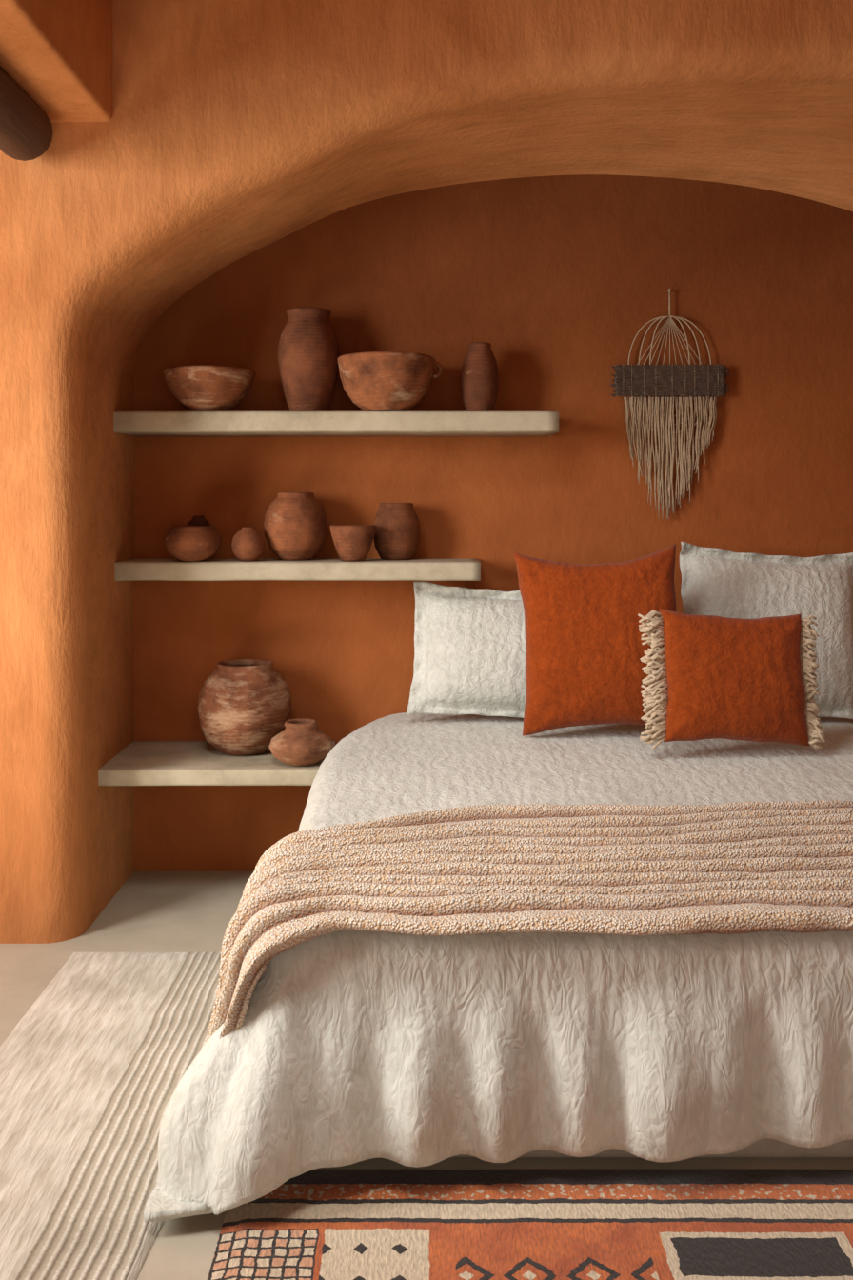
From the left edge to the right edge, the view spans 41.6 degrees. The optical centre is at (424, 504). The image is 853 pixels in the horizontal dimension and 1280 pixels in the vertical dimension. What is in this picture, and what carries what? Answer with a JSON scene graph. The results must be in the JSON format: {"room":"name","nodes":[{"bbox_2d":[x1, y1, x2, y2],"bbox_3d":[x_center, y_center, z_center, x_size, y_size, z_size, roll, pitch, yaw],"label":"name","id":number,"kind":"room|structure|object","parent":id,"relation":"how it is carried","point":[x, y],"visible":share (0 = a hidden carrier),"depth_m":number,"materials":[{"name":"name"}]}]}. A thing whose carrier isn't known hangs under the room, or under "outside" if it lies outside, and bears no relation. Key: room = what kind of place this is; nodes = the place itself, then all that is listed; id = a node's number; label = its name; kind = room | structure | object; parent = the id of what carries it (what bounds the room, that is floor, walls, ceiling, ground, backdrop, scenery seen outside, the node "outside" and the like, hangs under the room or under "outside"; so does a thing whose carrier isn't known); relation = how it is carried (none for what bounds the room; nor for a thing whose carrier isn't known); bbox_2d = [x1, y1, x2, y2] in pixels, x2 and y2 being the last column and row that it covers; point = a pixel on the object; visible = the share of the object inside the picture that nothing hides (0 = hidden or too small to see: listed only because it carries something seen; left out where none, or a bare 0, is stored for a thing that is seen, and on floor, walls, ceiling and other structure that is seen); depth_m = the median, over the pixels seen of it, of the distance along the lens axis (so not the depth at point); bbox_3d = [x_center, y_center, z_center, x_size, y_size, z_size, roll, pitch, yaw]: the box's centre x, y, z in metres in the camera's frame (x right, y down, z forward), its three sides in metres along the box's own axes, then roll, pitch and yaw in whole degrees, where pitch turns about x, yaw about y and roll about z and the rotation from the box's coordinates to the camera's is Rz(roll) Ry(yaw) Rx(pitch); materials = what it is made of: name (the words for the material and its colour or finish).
{"room":"bedroom","nodes":[
{"label":"bedroom","id":0,"kind":"room"},
{"bbox_2d":[0,65,53,160],"bbox_3d":[-1.335,-1.242,0.705,0.194,0.194,6.210,0,0,0],"label":"log","id":1,"kind":"object","parent":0,"point":[26,130],"depth_m":3.54,"materials":[{"name":"brown wood"}]},
{"bbox_2d":[0,0,852,943],"bbox_3d":[0.500,-0.249,4.235,9.400,3.502,0.790,0,0,0],"label":"wall","id":2,"kind":"structure","parent":0,"point":[235,128],"depth_m":3.85,"materials":[{"name":"paint"}]},
{"bbox_2d":[98,740,335,785],"bbox_3d":[-0.833,0.997,4.359,0.935,0.063,0.522,0,0,0],"label":"shelf","id":3,"kind":"object","parent":2,"relation":"attached to","point":[141,763],"visible":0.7,"depth_m":4.12,"materials":[{"name":"stone"}]},
{"bbox_2d":[198,659,291,755],"bbox_3d":[-0.705,0.791,4.408,0.364,0.345,0.364,0,0,-15],"label":"pot","id":4,"kind":"object","parent":3,"relation":"on","point":[243,704],"visible":0.98,"depth_m":4.28,"materials":[{"name":"brown ceramic"}]},
{"bbox_2d":[268,718,333,766],"bbox_3d":[-0.462,0.886,4.200,0.240,0.155,0.240,0,0,-34],"label":"pot","id":5,"kind":"object","parent":3,"relation":"on","point":[301,744],"visible":1,"depth_m":4.13,"materials":[{"name":"brown ceramic"}]},
{"bbox_2d":[114,558,480,580],"bbox_3d":[-0.542,0.256,4.464,1.515,0.073,0.311,0,0,0],"label":"shelf","id":6,"kind":"object","parent":2,"relation":"attached to","point":[135,569],"visible":0.84,"depth_m":4.31,"materials":[{"name":"stone"}]},
{"bbox_2d":[164,525,220,561],"bbox_3d":[-0.900,0.150,4.368,0.216,0.135,0.217,0,0,12],"label":"pot","id":7,"kind":"object","parent":6,"relation":"on","point":[185,543],"visible":1,"depth_m":4.29,"materials":[{"name":"brown ceramic"}]},
{"bbox_2d":[187,515,210,525],"bbox_3d":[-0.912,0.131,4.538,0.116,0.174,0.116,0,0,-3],"label":"lid","id":8,"kind":"object","parent":7,"relation":"on","point":[199,520],"visible":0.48,"depth_m":4.51,"materials":[{"name":"brown ceramic"}]},
{"bbox_2d":[231,526,265,560],"bbox_3d":[-0.686,0.152,4.375,0.132,0.132,0.132,0,0,-31],"label":"round pot","id":9,"kind":"object","parent":6,"relation":"on","point":[248,544],"visible":1,"depth_m":4.33,"materials":[{"name":"brown ceramic"}]},
{"bbox_2d":[263,492,327,559],"bbox_3d":[-0.513,0.084,4.468,0.252,0.267,0.252,0,0,24],"label":"round pot","id":10,"kind":"object","parent":6,"relation":"on","point":[295,525],"visible":1,"depth_m":4.38,"materials":[{"name":"brown ceramic"}]},
{"bbox_2d":[329,524,376,560],"bbox_3d":[-0.279,0.149,4.378,0.180,0.139,0.180,0,0,-4],"label":"cup","id":11,"kind":"object","parent":6,"relation":"on","point":[351,542],"visible":1,"depth_m":4.32,"materials":[{"name":"brown ceramic"}]},
{"bbox_2d":[373,502,419,559],"bbox_3d":[-0.113,0.105,4.500,0.188,0.226,0.188,0,0,43],"label":"jar","id":12,"kind":"object","parent":6,"relation":"on","point":[397,532],"visible":0.99,"depth_m":4.43,"materials":[{"name":"brown ceramic"}]},
{"bbox_2d":[113,411,559,437],"bbox_3d":[-0.393,-0.319,4.459,1.815,0.081,0.322,0,0,0],"label":"shelf","id":13,"kind":"object","parent":2,"relation":"attached to","point":[197,424],"visible":0.92,"depth_m":4.30,"materials":[{"name":"stone"}]},
{"bbox_2d":[161,365,255,411],"bbox_3d":[-0.845,-0.443,4.400,0.360,0.163,0.360,0,0,17],"label":"bowl","id":14,"kind":"object","parent":13,"relation":"on","point":[196,388],"visible":0.87,"depth_m":4.28,"materials":[{"name":"brown ceramic"}]},
{"bbox_2d":[278,307,339,411],"bbox_3d":[-0.462,-0.566,4.472,0.242,0.410,0.242,0,0,-21],"label":"jar","id":15,"kind":"object","parent":13,"relation":"on","point":[308,347],"visible":0.88,"depth_m":4.39,"materials":[{"name":"brown ceramic"}]},
{"bbox_2d":[338,351,442,411],"bbox_3d":[-0.150,-0.467,4.385,0.379,0.212,0.380,0,0,45],"label":"bowl","id":16,"kind":"object","parent":13,"relation":"on","point":[373,381],"visible":0.94,"depth_m":4.25,"materials":[{"name":"brown ceramic"}]},
{"bbox_2d":[460,341,499,411],"bbox_3d":[0.219,-0.500,4.460,0.150,0.279,0.150,0,0,27],"label":"vase","id":17,"kind":"object","parent":13,"relation":"on","point":[480,375],"visible":0.91,"depth_m":4.40,"materials":[{"name":"brown ceramic"}]},
{"bbox_2d":[0,871,852,1279],"bbox_3d":[0.500,1.560,1.200,9.400,0.120,7.200,0,0,0],"label":"floor","id":18,"kind":"structure","parent":0,"point":[152,911],"depth_m":3.65,"materials":[{"name":"beige concrete"}]},
{"bbox_2d":[0,952,220,1279],"bbox_3d":[-0.804,1.494,1.983,0.745,0.009,3.568,0,0,0],"label":"rug","id":19,"kind":"object","parent":18,"relation":"on","point":[90,1073],"visible":0.77,"depth_m":2.81,"materials":[{"name":"beige fabric"}]},
{"bbox_2d":[143,712,852,1221],"bbox_3d":[0.689,1.167,3.431,2.540,0.666,2.316,0,0,0],"label":"bed","id":20,"kind":"object","parent":18,"relation":"on","point":[473,935],"visible":0.94,"depth_m":2.49,"materials":[{"name":"white fabric"}]},
{"bbox_2d":[406,581,526,718],"bbox_3d":[0.283,0.567,4.364,0.696,0.528,0.227,0,0,4],"label":"linen pillow","id":21,"kind":"object","parent":20,"relation":"on","point":[470,644],"visible":0.62,"depth_m":4.31,"materials":[{"name":"white fabric"}]},
{"bbox_2d":[205,800,852,1041],"bbox_3d":[0.683,1.090,2.897,2.383,0.456,0.952,0,0,0],"label":"throw","id":22,"kind":"object","parent":20,"relation":"on","point":[367,921],"depth_m":2.50,"materials":[{"name":"fabric"}]},
{"bbox_2d":[514,543,676,736],"bbox_3d":[0.640,0.488,4.082,0.630,0.686,0.225,0,0,4],"label":"pillow","id":23,"kind":"object","parent":20,"relation":"on","point":[585,649],"visible":0.86,"depth_m":4.03,"materials":[{"name":"fabric"}]},
{"bbox_2d":[638,609,825,750],"bbox_3d":[1.041,0.595,3.823,0.646,0.472,0.198,0,0,-5],"label":"pillow","id":24,"kind":"object","parent":20,"relation":"on","point":[712,676],"visible":1,"depth_m":3.78,"materials":[{"name":"fabric"}]},
{"bbox_2d":[680,541,852,719],"bbox_3d":[1.355,0.487,4.353,0.778,0.687,0.240,0,0,-4],"label":"linen pillow","id":25,"kind":"object","parent":20,"relation":"on","point":[718,582],"visible":0.62,"depth_m":4.33,"materials":[{"name":"white fabric"}]},
{"bbox_2d":[207,1168,852,1279],"bbox_3d":[1.140,1.494,1.368,3.123,0.011,2.340,0,0,0],"label":"rug","id":26,"kind":"object","parent":18,"relation":"on","point":[529,1224],"visible":0.96,"depth_m":2.32,"materials":[{"name":"fabric"}]},
{"bbox_2d":[134,174,852,871],"bbox_3d":[0.850,-0.225,4.725,5.500,3.450,0.250,0,0,0],"label":"wall","id":27,"kind":"structure","parent":0,"point":[561,275],"depth_m":4.60,"materials":[{"name":"paint"}]},
{"bbox_2d":[610,288,730,519],"bbox_3d":[0.997,-0.408,4.575,0.488,0.940,0.043,0,0,0],"label":"macrame hanging","id":28,"kind":"object","parent":27,"relation":"hanging from","point":[630,380],"visible":1,"depth_m":4.56},
{"bbox_3d":[0.500,-2.010,1.200,9.400,0.120,7.200,0,0,0],"label":"ceiling","id":29,"kind":"structure","parent":0,"visible":0},
{"bbox_2d":[0,0,112,121],"bbox_3d":[-1.583,-1.629,0.730,1.033,0.642,6.260,0,0,0],"label":"beam","id":30,"kind":"structure","parent":29,"relation":"attached to","point":[59,52],"depth_m":3.45,"materials":[{"name":"orange paint"}]}
]}

